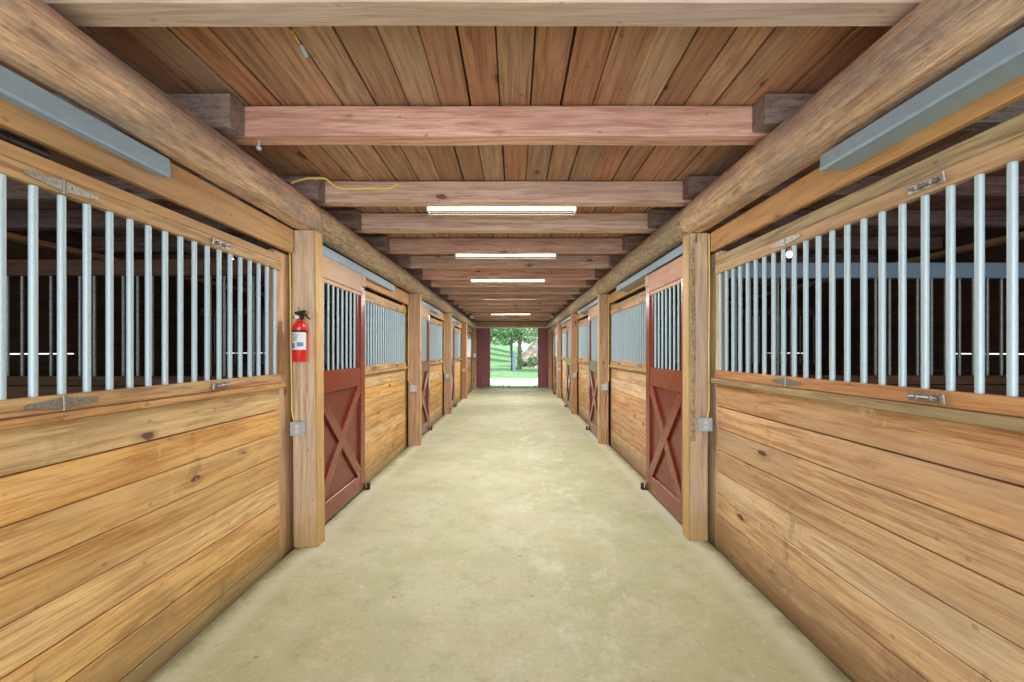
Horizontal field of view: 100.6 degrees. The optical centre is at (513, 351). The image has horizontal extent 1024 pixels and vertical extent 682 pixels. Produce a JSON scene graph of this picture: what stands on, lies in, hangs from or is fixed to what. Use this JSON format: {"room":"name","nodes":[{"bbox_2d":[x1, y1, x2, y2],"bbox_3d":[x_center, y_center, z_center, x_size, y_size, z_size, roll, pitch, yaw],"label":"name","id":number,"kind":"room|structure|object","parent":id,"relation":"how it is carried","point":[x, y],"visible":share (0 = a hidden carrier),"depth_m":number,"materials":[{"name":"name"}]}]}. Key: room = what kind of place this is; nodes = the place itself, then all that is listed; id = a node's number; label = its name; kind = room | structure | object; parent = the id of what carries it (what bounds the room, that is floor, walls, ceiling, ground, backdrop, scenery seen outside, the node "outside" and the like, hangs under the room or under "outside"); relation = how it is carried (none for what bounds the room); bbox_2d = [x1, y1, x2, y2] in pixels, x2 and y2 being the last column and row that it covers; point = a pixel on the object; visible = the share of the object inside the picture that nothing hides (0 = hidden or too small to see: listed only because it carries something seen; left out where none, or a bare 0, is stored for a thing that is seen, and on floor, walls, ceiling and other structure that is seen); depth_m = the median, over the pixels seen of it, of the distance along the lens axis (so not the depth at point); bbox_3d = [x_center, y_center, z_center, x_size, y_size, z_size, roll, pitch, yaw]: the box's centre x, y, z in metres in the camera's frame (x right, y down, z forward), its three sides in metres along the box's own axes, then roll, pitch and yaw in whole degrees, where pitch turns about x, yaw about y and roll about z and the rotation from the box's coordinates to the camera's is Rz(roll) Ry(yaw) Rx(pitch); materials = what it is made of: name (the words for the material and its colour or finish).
{"room":"farm building","nodes":[
{"label":"farm building","id":0,"kind":"room"},
{"bbox_2d":[7,231,379,385],"bbox_3d":[-5.420,0.013,7.975,0.040,3.203,21.150,0,0,0],"label":"wall","id":1,"kind":"structure","parent":0,"point":[15,250],"depth_m":5.59,"materials":[{"name":"wood"}]},
{"bbox_2d":[7,232,379,321],"bbox_3d":[-5.329,-1.219,7.975,0.138,0.058,20.950,0,0,0],"label":"trim","id":2,"kind":"structure","parent":1,"relation":"attached to","point":[13,237],"depth_m":5.05,"materials":[{"name":"orange wood"}]},
{"bbox_2d":[145,389,850,681],"bbox_3d":[-0.073,1.685,8.035,3.487,0.150,21.270,0,0,0],"label":"floor","id":3,"kind":"structure","parent":0,"point":[509,544],"depth_m":2.91,"materials":[{"name":"concrete"}]},
{"bbox_2d":[291,230,324,547],"bbox_3d":[-1.729,0.303,3.567,0.229,2.613,0.139,0,0,0],"label":"timber post","id":4,"kind":"object","parent":3,"relation":"on","point":[306,257],"visible":0.91,"depth_m":3.50,"materials":[{"name":"wood"}]},
{"bbox_2d":[289,253,294,420],"bbox_3d":[-1.820,-0.213,3.484,0.052,1.560,0.016,0,0,0],"label":"cable","id":5,"kind":"object","parent":4,"relation":"attached to","point":[289,253],"visible":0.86,"depth_m":3.48,"materials":[{"name":"yellow plastic"}]},
{"bbox_2d":[290,422,305,435],"bbox_3d":[-1.762,0.625,3.470,0.112,0.112,0.052,0,0,0],"label":"outlet box","id":6,"kind":"object","parent":4,"relation":"attached to","point":[296,428],"visible":1,"depth_m":3.45,"materials":[{"name":"metal"}]},
{"bbox_2d":[292,307,309,361],"bbox_3d":[-1.722,-0.141,3.423,0.126,0.441,0.118,0,0,41],"label":"fire extinguisher","id":7,"kind":"object","parent":4,"relation":"attached to","point":[299,328],"visible":1,"depth_m":3.38,"materials":[{"name":"red"}]},
{"bbox_2d":[315,206,420,293],"bbox_3d":[-1.729,-1.126,5.470,0.269,0.240,3.800,0,0,0],"label":"log beam","id":8,"kind":"structure","parent":4,"relation":"on","point":[337,236],"depth_m":4.56,"materials":[{"name":"brown wood"}]},
{"bbox_2d":[408,294,421,445],"bbox_3d":[-1.718,0.303,7.368,0.209,2.613,0.139,0,0,0],"label":"timber post","id":9,"kind":"object","parent":3,"relation":"on","point":[415,300],"visible":0.99,"depth_m":7.30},
{"bbox_2d":[444,313,451,413],"bbox_3d":[-1.725,0.303,11.067,0.197,2.613,0.140,0,0,0],"label":"timber post","id":10,"kind":"object","parent":3,"relation":"on","point":[447,316],"visible":0.98,"depth_m":11.00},
{"bbox_2d":[461,323,466,398],"bbox_3d":[-1.725,0.303,14.686,0.198,2.613,0.139,0,0,0],"label":"timber post","id":11,"kind":"object","parent":3,"relation":"on","point":[464,325],"visible":0.98,"depth_m":14.62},
{"bbox_2d":[472,329,475,388],"bbox_3d":[-1.724,0.303,18.317,0.196,2.613,0.139,0,0,0],"label":"timber post","id":12,"kind":"object","parent":3,"relation":"on","point":[473,330],"visible":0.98,"depth_m":18.25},
{"bbox_2d":[548,329,551,388],"bbox_3d":[1.580,0.298,18.417,0.163,2.623,0.141,0,0,0],"label":"timber post","id":13,"kind":"object","parent":3,"relation":"on","point":[550,330],"visible":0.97,"depth_m":18.35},
{"bbox_2d":[557,323,561,397],"bbox_3d":[1.579,0.298,14.917,0.164,2.623,0.140,0,0,0],"label":"timber post","id":14,"kind":"object","parent":3,"relation":"on","point":[559,384],"visible":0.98,"depth_m":14.85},
{"bbox_2d":[571,313,576,412],"bbox_3d":[1.581,0.298,11.218,0.163,2.623,0.139,0,0,0],"label":"timber post","id":15,"kind":"object","parent":3,"relation":"on","point":[573,315],"visible":0.99,"depth_m":11.15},
{"bbox_2d":[598,294,608,443],"bbox_3d":[1.574,0.298,7.497,0.176,2.623,0.140,0,0,0],"label":"timber post","id":16,"kind":"object","parent":3,"relation":"on","point":[603,303],"visible":0.98,"depth_m":7.43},
{"bbox_2d":[595,208,701,293],"bbox_3d":[1.554,-1.146,5.595,0.289,0.260,3.810,0,0,0],"label":"log beam","id":17,"kind":"structure","parent":16,"relation":"on","point":[668,237],"depth_m":4.67,"materials":[{"name":"brown wood"}]},
{"bbox_2d":[314,181,691,206],"bbox_3d":[0.000,-1.379,3.714,3.900,0.185,0.135,0,0,0],"label":"joist","id":18,"kind":"object","parent":17,"relation":"on","point":[407,193],"visible":0.72,"depth_m":3.65,"materials":[{"name":"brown wood"}]},
{"bbox_2d":[7,175,324,202],"bbox_3d":[-3.505,-1.369,3.578,3.770,0.203,0.136,0,0,0],"label":"joist","id":19,"kind":"object","parent":18,"relation":"attached to","point":[313,189],"visible":0.21,"depth_m":3.52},
{"bbox_2d":[291,177,398,189],"bbox_3d":[-1.414,-1.411,3.591,0.864,0.068,0.119,0,0,-11],"label":"loose cable","id":20,"kind":"object","parent":18,"relation":"on","point":[307,178],"visible":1,"depth_m":3.62,"materials":[{"name":"yellow plastic"}]},
{"bbox_2d":[426,207,576,214],"bbox_3d":[-0.110,-1.285,3.837,1.340,0.066,0.110,0,0,0],"label":"strip light","id":21,"kind":"object","parent":18,"relation":"attached to","point":[429,210],"visible":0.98,"depth_m":3.83,"materials":[{"name":"white plastic"}]},
{"bbox_2d":[683,175,1023,199],"bbox_3d":[3.418,-1.385,3.580,3.944,0.171,0.133,0,0,0],"label":"joist","id":22,"kind":"object","parent":18,"relation":"attached to","point":[693,185],"visible":0.33,"depth_m":3.52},
{"bbox_2d":[683,233,708,540],"bbox_3d":[1.574,0.298,3.685,0.176,2.623,0.142,0,0,0],"label":"timber post","id":23,"kind":"object","parent":3,"relation":"on","point":[695,245],"visible":1,"depth_m":3.62,"materials":[{"name":"brown wood"}]},
{"bbox_2d":[698,418,711,430],"bbox_3d":[1.612,0.610,3.590,0.112,0.112,0.052,0,0,0],"label":"outlet box","id":24,"kind":"object","parent":23,"relation":"attached to","point":[704,424],"visible":1,"depth_m":3.57,"materials":[{"name":"metal"}]},
{"bbox_2d":[706,234,710,417],"bbox_3d":[1.648,-0.219,3.604,0.037,1.571,0.016,0,0,0],"label":"cable","id":25,"kind":"object","parent":23,"relation":"attached to","point":[708,329],"visible":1,"depth_m":3.60,"materials":[{"name":"yellow plastic"}]},
{"bbox_2d":[679,0,1023,232],"bbox_3d":[1.558,-1.146,0.645,0.294,0.260,6.090,0,0,0],"label":"log beam","id":26,"kind":"structure","parent":23,"relation":"on","point":[936,38],"depth_m":1.76,"materials":[{"name":"wood"}]},
{"bbox_2d":[42,0,923,26],"bbox_3d":[0.000,-1.380,1.625,3.900,0.183,0.134,0,0,0],"label":"joist","id":27,"kind":"object","parent":26,"relation":"on","point":[693,13],"visible":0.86,"depth_m":1.61,"materials":[{"name":"wood"}]},
{"bbox_2d":[224,105,769,145],"bbox_3d":[0.000,-1.379,2.594,3.900,0.186,0.137,0,0,0],"label":"joist","id":28,"kind":"object","parent":26,"relation":"on","point":[601,125],"visible":0.78,"depth_m":2.53,"materials":[{"name":"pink wood"}]},
{"bbox_2d":[0,93,243,135],"bbox_3d":[-3.495,-1.367,2.459,3.790,0.202,0.135,0,0,0],"label":"joist","id":29,"kind":"object","parent":28,"relation":"attached to","point":[224,113],"visible":0.22,"depth_m":2.40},
{"bbox_2d":[753,93,1023,131],"bbox_3d":[3.404,-1.383,2.459,3.973,0.171,0.134,0,0,0],"label":"joist","id":30,"kind":"object","parent":28,"relation":"attached to","point":[770,110],"visible":0.25,"depth_m":2.40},
{"bbox_2d":[279,390,716,561],"bbox_3d":[0.000,1.660,7.975,11.400,0.001,21.150,0,0,0],"label":"dirt ground","id":31,"kind":"structure","parent":0,"point":[460,390],"depth_m":9.73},
{"bbox_2d":[4,260,264,475],"bbox_3d":[-3.652,0.425,3.530,3.455,2.370,0.080,0,0,0],"label":"wall","id":32,"kind":"structure","parent":31,"relation":"on","point":[15,268],"depth_m":3.51,"materials":[{"name":"wood"}]},
{"bbox_2d":[0,98,293,681],"bbox_3d":[-1.847,0.331,1.755,0.145,2.657,3.710,0,0,0],"label":"enclosure","id":33,"kind":"object","parent":31,"relation":"on","point":[113,561],"visible":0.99,"depth_m":2.02,"materials":[{"name":"brown wood"}]},
{"bbox_2d":[0,129,50,159],"bbox_3d":[-1.872,-0.781,1.150,0.060,0.059,1.100,0,0,0],"label":"pipe","id":34,"kind":"object","parent":33,"relation":"on","point":[5,136],"visible":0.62,"depth_m":1.60,"materials":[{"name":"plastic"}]},
{"bbox_2d":[0,65,170,177],"bbox_3d":[-1.772,-0.935,1.030,0.055,0.100,2.260,0,0,0],"label":"track rail","id":35,"kind":"object","parent":33,"relation":"attached to","point":[15,89],"visible":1,"depth_m":1.70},
{"bbox_2d":[0,0,320,229],"bbox_3d":[-1.732,-1.126,0.585,0.278,0.240,5.970,0,0,0],"label":"log beam","id":36,"kind":"structure","parent":33,"relation":"on","point":[36,41],"depth_m":1.82,"materials":[{"name":"wood"}]},
{"bbox_2d":[201,308,390,375],"bbox_3d":[-3.652,0.425,7.330,3.455,2.370,0.080,0,0,0],"label":"wall","id":37,"kind":"structure","parent":31,"relation":"on","point":[234,310],"depth_m":7.31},
{"bbox_2d":[324,323,407,413],"bbox_3d":[-3.652,0.425,11.030,3.455,2.370,0.080,0,0,0],"label":"wall","id":38,"kind":"structure","parent":31,"relation":"on","point":[330,324],"depth_m":11.01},
{"bbox_2d":[365,279,408,484],"bbox_3d":[-1.847,0.331,5.525,0.145,2.657,3.770,0,0,0],"label":"enclosure","id":39,"kind":"object","parent":31,"relation":"on","point":[385,382],"visible":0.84,"depth_m":6.01,"materials":[{"name":"brown wood"}]},
{"bbox_2d":[322,255,365,522],"bbox_3d":[-1.749,0.351,4.305,0.052,2.457,1.290,0,0,0],"label":"gate","id":40,"kind":"object","parent":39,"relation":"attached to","point":[344,389],"visible":0.73,"depth_m":4.37,"materials":[{"name":"red paint"}]},
{"bbox_2d":[322,245,394,291],"bbox_3d":[-1.772,-0.935,4.935,0.055,0.100,2.570,0,0,0],"label":"track rail","id":41,"kind":"object","parent":39,"relation":"attached to","point":[326,252],"visible":0.6,"depth_m":4.72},
{"bbox_2d":[430,311,443,425],"bbox_3d":[-1.847,0.331,9.275,0.145,2.657,3.670,0,0,0],"label":"enclosure","id":42,"kind":"object","parent":31,"relation":"on","point":[436,327],"visible":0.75,"depth_m":9.97,"materials":[{"name":"brown wood"}]},
{"bbox_2d":[422,306,429,434],"bbox_3d":[-1.749,0.351,8.105,0.052,2.457,1.290,0,0,0],"label":"gate","id":43,"kind":"object","parent":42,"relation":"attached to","point":[425,311],"visible":0.56,"depth_m":8.46,"materials":[{"name":"red paint"}]},
{"bbox_2d":[410,283,451,312],"bbox_3d":[-1.737,-1.126,9.220,0.280,0.240,3.700,0,0,0],"label":"log beam","id":44,"kind":"structure","parent":42,"relation":"on","point":[428,296],"depth_m":8.76,"materials":[{"name":"brown wood"}]},
{"bbox_2d":[455,322,461,403],"bbox_3d":[-1.847,0.331,12.935,0.145,2.657,3.590,0,0,0],"label":"enclosure","id":45,"kind":"object","parent":31,"relation":"on","point":[457,331],"visible":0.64,"depth_m":13.67,"materials":[{"name":"brown wood"}]},
{"bbox_2d":[452,321,454,407],"bbox_3d":[-1.749,0.351,11.805,0.052,2.457,1.290,0,0,0],"label":"gate","id":46,"kind":"object","parent":45,"relation":"hanging from","point":[453,322],"visible":0.38,"depth_m":12.30,"materials":[{"name":"red paint"}]},
{"bbox_2d":[450,306,466,322],"bbox_3d":[-1.739,-1.126,12.880,0.271,0.240,3.620,0,0,0],"label":"log beam","id":47,"kind":"structure","parent":45,"relation":"on","point":[456,314],"depth_m":12.54,"materials":[{"name":"brown wood"}]},
{"bbox_2d":[467,326,471,393],"bbox_3d":[-1.847,0.331,16.560,0.145,2.657,3.600,0,0,0],"label":"enclosure","id":48,"kind":"object","parent":31,"relation":"on","point":[470,329],"visible":0.38,"depth_m":17.21,"materials":[{"name":"brown wood"}]},
{"bbox_2d":[552,326,561,390],"bbox_3d":[1.708,0.326,16.725,0.145,2.667,3.470,0,0,0],"label":"enclosure","id":49,"kind":"object","parent":31,"relation":"on","point":[561,326],"visible":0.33,"depth_m":18.04,"materials":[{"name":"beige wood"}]},
{"bbox_2d":[547,318,556,327],"bbox_3d":[1.567,-1.146,16.675,0.279,0.260,3.510,0,0,0],"label":"log beam","id":50,"kind":"structure","parent":49,"relation":"on","point":[552,323],"depth_m":16.42,"materials":[{"name":"brown wood"}]},
{"bbox_2d":[474,319,550,320],"bbox_3d":[0.000,-1.380,17.415,3.900,0.186,0.136,0,0,0],"label":"joist","id":51,"kind":"object","parent":50,"relation":"on","point":[474,319],"visible":0.38,"depth_m":17.36,"materials":[{"name":"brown wood"}]},
{"bbox_2d":[471,314,555,316],"bbox_3d":[0.000,-1.380,15.415,3.900,0.187,0.133,0,0,0],"label":"joist","id":52,"kind":"object","parent":50,"relation":"on","point":[474,315],"visible":0.34,"depth_m":15.35,"materials":[{"name":"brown wood"}]},
{"bbox_2d":[554,328,556,394],"bbox_3d":[1.549,0.351,15.595,0.052,2.457,1.170,0,0,0],"label":"gate","id":53,"kind":"object","parent":49,"relation":"hanging from","point":[555,329],"visible":0.64,"depth_m":15.84,"materials":[{"name":"red paint"}]},
{"bbox_2d":[561,324,565,401],"bbox_3d":[1.708,0.326,13.125,0.145,2.667,3.670,0,0,0],"label":"enclosure","id":54,"kind":"object","parent":31,"relation":"on","point":[563,358],"visible":0.45,"depth_m":14.15,"materials":[{"name":"beige wood"}]},
{"bbox_2d":[555,304,570,322],"bbox_3d":[1.564,-1.146,13.070,0.301,0.260,3.700,0,0,0],"label":"log beam","id":55,"kind":"structure","parent":54,"relation":"on","point":[565,313],"depth_m":12.60,"materials":[{"name":"brown wood"}]},
{"bbox_2d":[450,299,570,304],"bbox_3d":[0.000,-1.379,11.465,3.900,0.185,0.134,0,0,0],"label":"joist","id":56,"kind":"object","parent":55,"relation":"on","point":[457,301],"visible":0.46,"depth_m":11.40,"materials":[{"name":"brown wood"}]},
{"bbox_2d":[324,299,454,304],"bbox_3d":[-3.489,-1.368,11.328,3.802,0.202,0.135,0,0,0],"label":"joist","id":57,"kind":"object","parent":56,"relation":"attached to","point":[450,301],"visible":0.12,"depth_m":11.26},
{"bbox_2d":[463,308,557,311],"bbox_3d":[0.000,-1.380,13.464,3.900,0.185,0.136,0,0,0],"label":"joist","id":58,"kind":"object","parent":55,"relation":"on","point":[464,309],"visible":0.45,"depth_m":13.40,"materials":[{"name":"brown wood"}]},
{"bbox_2d":[459,304,565,307],"bbox_3d":[0.000,-1.381,12.465,3.900,0.183,0.135,0,0,0],"label":"joist","id":59,"kind":"object","parent":55,"relation":"on","point":[460,305],"visible":0.41,"depth_m":12.40,"materials":[{"name":"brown wood"}]},
{"bbox_2d":[466,311,558,313],"bbox_3d":[0.000,-1.380,14.414,3.900,0.184,0.135,0,0,0],"label":"joist","id":60,"kind":"object","parent":55,"relation":"on","point":[490,312],"visible":0.35,"depth_m":14.35,"materials":[{"name":"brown wood"}]},
{"bbox_2d":[566,320,570,409],"bbox_3d":[1.549,0.351,11.895,0.052,2.457,1.170,0,0,0],"label":"gate","id":61,"kind":"object","parent":54,"relation":"hanging from","point":[568,323],"visible":0.72,"depth_m":12.05,"materials":[{"name":"red paint"}]},
{"bbox_2d":[577,312,588,424],"bbox_3d":[1.708,0.326,9.415,0.145,2.667,3.690,0,0,0],"label":"enclosure","id":62,"kind":"object","parent":31,"relation":"on","point":[583,325],"visible":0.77,"depth_m":10.27,"materials":[{"name":"beige wood"}]},
{"bbox_2d":[568,283,606,312],"bbox_3d":[1.571,-1.146,9.360,0.291,0.260,3.720,0,0,0],"label":"log beam","id":63,"kind":"structure","parent":62,"relation":"on","point":[590,295],"depth_m":8.90,"materials":[{"name":"brown wood"}]},
{"bbox_2d":[417,268,599,279],"bbox_3d":[0.000,-1.380,7.534,3.900,0.185,0.135,0,0,0],"label":"joist","id":64,"kind":"object","parent":63,"relation":"on","point":[427,273],"visible":0.69,"depth_m":7.47,"materials":[{"name":"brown wood"}]},
{"bbox_2d":[202,268,421,279],"bbox_3d":[-3.499,-1.367,7.399,3.781,0.202,0.135,0,0,0],"label":"joist","id":65,"kind":"object","parent":64,"relation":"attached to","point":[416,272],"visible":0.1,"depth_m":7.34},
{"bbox_2d":[470,280,544,282],"bbox_3d":[-0.110,-1.285,7.657,1.340,0.066,0.110,0,0,0],"label":"strip light","id":66,"kind":"object","parent":64,"relation":"attached to","point":[471,281],"visible":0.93,"depth_m":7.65,"materials":[{"name":"white plastic"}]},
{"bbox_2d":[431,280,590,286],"bbox_3d":[0.000,-1.380,8.415,3.900,0.186,0.135,0,0,0],"label":"joist","id":67,"kind":"object","parent":63,"relation":"on","point":[434,283],"visible":0.45,"depth_m":8.35,"materials":[{"name":"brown wood"}]},
{"bbox_2d":[235,279,430,286],"bbox_3d":[-3.508,-1.368,8.279,3.764,0.203,0.134,0,0,0],"label":"joist","id":68,"kind":"object","parent":67,"relation":"attached to","point":[427,283],"visible":0.07,"depth_m":8.22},
{"bbox_2d":[586,279,789,285],"bbox_3d":[3.401,-1.384,8.280,3.977,0.172,0.135,0,0,0],"label":"joist","id":69,"kind":"object","parent":67,"relation":"attached to","point":[588,282],"visible":0.07,"depth_m":8.21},
{"bbox_2d":[440,287,582,293],"bbox_3d":[0.000,-1.380,9.425,3.900,0.185,0.135,0,0,0],"label":"joist","id":70,"kind":"object","parent":63,"relation":"on","point":[443,290],"visible":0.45,"depth_m":9.36,"materials":[{"name":"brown wood"}]},
{"bbox_2d":[324,287,439,293],"bbox_3d":[-3.506,-1.369,9.288,3.768,0.201,0.136,0,0,0],"label":"joist","id":71,"kind":"object","parent":70,"relation":"attached to","point":[436,290],"visible":0.12,"depth_m":9.22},
{"bbox_2d":[579,285,761,292],"bbox_3d":[3.413,-1.383,9.288,3.953,0.170,0.136,0,0,0],"label":"joist","id":72,"kind":"object","parent":70,"relation":"attached to","point":[581,289],"visible":0.19,"depth_m":9.23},
{"bbox_2d":[588,304,597,436],"bbox_3d":[1.549,0.351,8.175,0.052,2.457,1.170,0,0,0],"label":"gate","id":73,"kind":"object","parent":62,"relation":"hanging from","point":[592,312],"visible":0.7,"depth_m":8.26,"materials":[{"name":"red paint"}]},
{"bbox_2d":[609,281,660,479],"bbox_3d":[1.708,0.326,5.650,0.145,2.667,3.780,0,0,0],"label":"enclosure","id":74,"kind":"object","parent":31,"relation":"on","point":[627,375],"visible":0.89,"depth_m":6.18,"materials":[{"name":"beige wood"}]},
{"bbox_2d":[616,244,682,291],"bbox_3d":[1.591,-0.943,5.055,0.135,0.085,2.570,0,0,0],"label":"track rail","id":75,"kind":"object","parent":74,"relation":"attached to","point":[638,278],"visible":0.6,"depth_m":4.79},
{"bbox_2d":[645,256,682,524],"bbox_3d":[1.549,0.351,4.365,0.052,2.457,1.170,0,0,0],"label":"gate","id":76,"kind":"object","parent":74,"relation":"hanging from","point":[664,387],"visible":0.84,"depth_m":4.37,"materials":[{"name":"red paint"}]},
{"bbox_2d":[609,323,680,412],"bbox_3d":[3.583,0.425,11.180,3.595,2.370,0.080,0,0,0],"label":"wall","id":77,"kind":"structure","parent":31,"relation":"on","point":[609,323],"depth_m":11.16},
{"bbox_2d":[639,308,815,374],"bbox_3d":[3.583,0.425,7.460,3.595,2.370,0.080,0,0,0],"label":"wall","id":78,"kind":"structure","parent":31,"relation":"on","point":[812,311],"depth_m":7.44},
{"bbox_2d":[708,74,1023,681],"bbox_3d":[1.708,0.326,1.815,0.145,2.667,3.830,0,0,0],"label":"enclosure","id":79,"kind":"object","parent":31,"relation":"on","point":[896,566],"visible":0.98,"depth_m":1.94,"materials":[{"name":"beige wood"}]},
{"bbox_2d":[820,27,1023,171],"bbox_3d":[1.591,-0.943,1.010,0.135,0.085,2.220,0,0,0],"label":"track rail","id":80,"kind":"object","parent":79,"relation":"attached to","point":[1002,63],"visible":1,"depth_m":1.57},
{"bbox_2d":[729,263,1023,485],"bbox_3d":[3.583,0.425,3.650,3.595,2.370,0.080,0,0,0],"label":"wall","id":81,"kind":"structure","parent":31,"relation":"on","point":[937,270],"depth_m":3.62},
{"bbox_2d":[390,320,609,388],"bbox_3d":[0.000,0.043,18.575,10.800,3.135,0.050,0,0,0],"label":"wall","id":82,"kind":"structure","parent":0,"point":[577,320],"depth_m":18.55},
{"bbox_2d":[475,328,489,386],"bbox_3d":[-1.823,0.230,18.745,1.555,2.660,0.050,0,0,0],"label":"barn door","id":83,"kind":"structure","parent":82,"relation":"in","point":[482,334],"depth_m":18.72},
{"bbox_2d":[474,322,548,325],"bbox_3d":[-0.070,-1.220,18.485,3.460,0.180,0.110,0,0,0],"label":"trim","id":84,"kind":"structure","parent":82,"relation":"attached to","point":[476,323],"depth_m":18.43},
{"bbox_2d":[538,328,550,386],"bbox_3d":[1.825,0.230,18.745,1.550,2.660,0.050,0,0,0],"label":"barn door","id":85,"kind":"structure","parent":82,"relation":"in","point":[543,333],"depth_m":18.72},
{"bbox_2d":[0,26,1023,268],"bbox_3d":[0.000,-1.528,8.125,11.600,0.100,21.450,0,0,0],"label":"ceiling","id":86,"kind":"structure","parent":0,"point":[258,65],"depth_m":2.31,"materials":[{"name":"wood"}]},
{"bbox_2d":[354,213,657,232],"bbox_3d":[0.000,-1.379,4.555,3.900,0.185,0.136,0,0,0],"label":"joist","id":87,"kind":"object","parent":86,"relation":"attached to","point":[371,222],"visible":0.66,"depth_m":4.49,"materials":[{"name":"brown wood"}]},
{"bbox_2d":[7,209,361,230],"bbox_3d":[-3.500,-1.369,4.419,3.781,0.198,0.136,0,0,0],"label":"joist","id":88,"kind":"object","parent":87,"relation":"attached to","point":[17,220],"visible":0.36,"depth_m":4.36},
{"bbox_2d":[647,209,1023,228],"bbox_3d":[3.399,-1.383,4.418,3.982,0.171,0.137,0,0,0],"label":"joist","id":89,"kind":"object","parent":87,"relation":"attached to","point":[994,218],"visible":0.41,"depth_m":4.36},
{"bbox_2d":[382,238,630,253],"bbox_3d":[0.000,-1.380,5.545,3.900,0.184,0.136,0,0,0],"label":"joist","id":90,"kind":"object","parent":86,"relation":"attached to","point":[396,245],"visible":0.77,"depth_m":5.48,"materials":[{"name":"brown wood"}]},
{"bbox_2d":[91,235,388,252],"bbox_3d":[-3.497,-1.369,5.408,3.787,0.202,0.137,0,0,0],"label":"joist","id":91,"kind":"object","parent":90,"relation":"attached to","point":[381,243],"visible":0.35,"depth_m":5.34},
{"bbox_2d":[455,254,555,258],"bbox_3d":[-0.110,-1.285,5.667,1.340,0.066,0.110,0,0,0],"label":"strip light","id":92,"kind":"object","parent":90,"relation":"attached to","point":[456,255],"visible":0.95,"depth_m":5.67,"materials":[{"name":"white plastic"}]},
{"bbox_2d":[622,235,942,250],"bbox_3d":[3.392,-1.384,5.408,3.995,0.170,0.136,0,0,0],"label":"joist","id":93,"kind":"object","parent":90,"relation":"attached to","point":[629,243],"visible":0.38,"depth_m":5.35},
{"bbox_2d":[410,255,613,268],"bbox_3d":[0.000,-1.379,6.514,3.900,0.185,0.136,0,0,0],"label":"joist","id":94,"kind":"object","parent":86,"relation":"attached to","point":[416,261],"visible":0.7,"depth_m":6.45,"materials":[{"name":"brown wood"}]},
{"bbox_2d":[152,253,409,267],"bbox_3d":[-3.480,-1.370,6.379,3.819,0.201,0.134,0,0,0],"label":"joist","id":95,"kind":"object","parent":94,"relation":"attached to","point":[403,260],"visible":0.14,"depth_m":6.32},
{"bbox_2d":[609,253,876,265],"bbox_3d":[3.418,-1.383,6.380,3.945,0.172,0.134,0,0,0],"label":"joist","id":96,"kind":"object","parent":94,"relation":"attached to","point":[614,259],"visible":0.14,"depth_m":6.32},
{"bbox_2d":[449,294,576,299],"bbox_3d":[0.000,-1.380,10.364,3.900,0.185,0.135,0,0,0],"label":"joist","id":97,"kind":"object","parent":86,"relation":"attached to","point":[451,296],"visible":0.43,"depth_m":10.30,"materials":[{"name":"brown wood"}]},
{"bbox_2d":[324,294,448,298],"bbox_3d":[-3.486,-1.370,10.229,3.807,0.197,0.133,0,0,0],"label":"joist","id":98,"kind":"object","parent":97,"relation":"attached to","point":[443,296],"visible":0.1,"depth_m":10.17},
{"bbox_2d":[572,293,737,297],"bbox_3d":[3.396,-1.383,10.229,3.988,0.172,0.138,0,0,0],"label":"joist","id":99,"kind":"object","parent":97,"relation":"attached to","point":[631,294],"visible":0.08,"depth_m":10.17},
{"bbox_2d":[473,317,553,318],"bbox_3d":[0.000,-1.380,16.415,3.900,0.185,0.135,0,0,0],"label":"joist","id":100,"kind":"object","parent":86,"relation":"attached to","point":[473,317],"visible":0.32,"depth_m":16.36,"materials":[{"name":"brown wood"}]},
{"bbox_2d":[639,228,1023,384],"bbox_3d":[5.420,0.013,7.975,0.040,3.203,21.150,0,0,0],"label":"wall","id":101,"kind":"structure","parent":0,"point":[994,254],"depth_m":5.80,"materials":[{"name":"wood"}]},
{"bbox_2d":[639,231,1023,322],"bbox_3d":[5.329,-1.219,7.975,0.138,0.058,20.950,0,0,0],"label":"trim","id":102,"kind":"structure","parent":101,"relation":"attached to","point":[999,240],"depth_m":5.24,"materials":[{"name":"orange wood"}]},
{"label":"outside","id":103,"kind":"structure","parent":0,"visible":0},
{"bbox_2d":[522,338,537,367],"bbox_3d":[12.600,-0.607,44.850,27.164,4.633,9.702,0,0,14],"label":"hill","id":104,"kind":"structure","parent":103,"point":[532,350],"depth_m":48.10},
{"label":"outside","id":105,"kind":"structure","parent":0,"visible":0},
{"bbox_2d":[490,378,537,385],"bbox_3d":[0.000,1.788,24.100,80.000,0.245,5.400,0,0,0],"label":"gravel path","id":106,"kind":"structure","parent":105,"point":[494,381],"depth_m":23.99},
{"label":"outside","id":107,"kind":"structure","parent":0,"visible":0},
{"bbox_2d":[460,341,543,389],"bbox_3d":[0.000,-1.477,66.150,90.000,6.443,95.000,0,0,0],"label":"lawn","id":108,"kind":"structure","parent":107,"point":[500,360],"depth_m":42.43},
{"bbox_2d":[490,328,513,342],"bbox_3d":[-2.111,-2.740,49.990,5.561,8.300,4.240,0,0,13],"label":"leafy tree","id":109,"kind":"object","parent":108,"relation":"on","point":[499,333],"visible":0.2,"depth_m":48.92,"materials":[{"name":"green plant"}]},
{"bbox_2d":[490,328,537,357],"bbox_3d":[-0.863,-3.740,62.162,9.299,9.300,4.726,0,0,0],"label":"leafy tree","id":110,"kind":"object","parent":108,"relation":"on","point":[529,339],"visible":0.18,"depth_m":61.82,"materials":[{"name":"green plant"}]},
{"bbox_2d":[476,384,552,389],"bbox_3d":[-0.001,1.630,20.072,3.671,0.160,2.532,0,0,0],"label":"grass","id":111,"kind":"structure","parent":108,"relation":"on","point":[503,385],"depth_m":19.98,"materials":[{"name":"green plant"}]},
{"bbox_2d":[510,328,523,368],"bbox_3d":[0.913,-2.286,39.943,4.695,8.392,3.354,0,0,0],"label":"leafy tree","id":112,"kind":"object","parent":108,"relation":"on","point":[517,333],"visible":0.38,"depth_m":39.31,"materials":[{"name":"green plant"}]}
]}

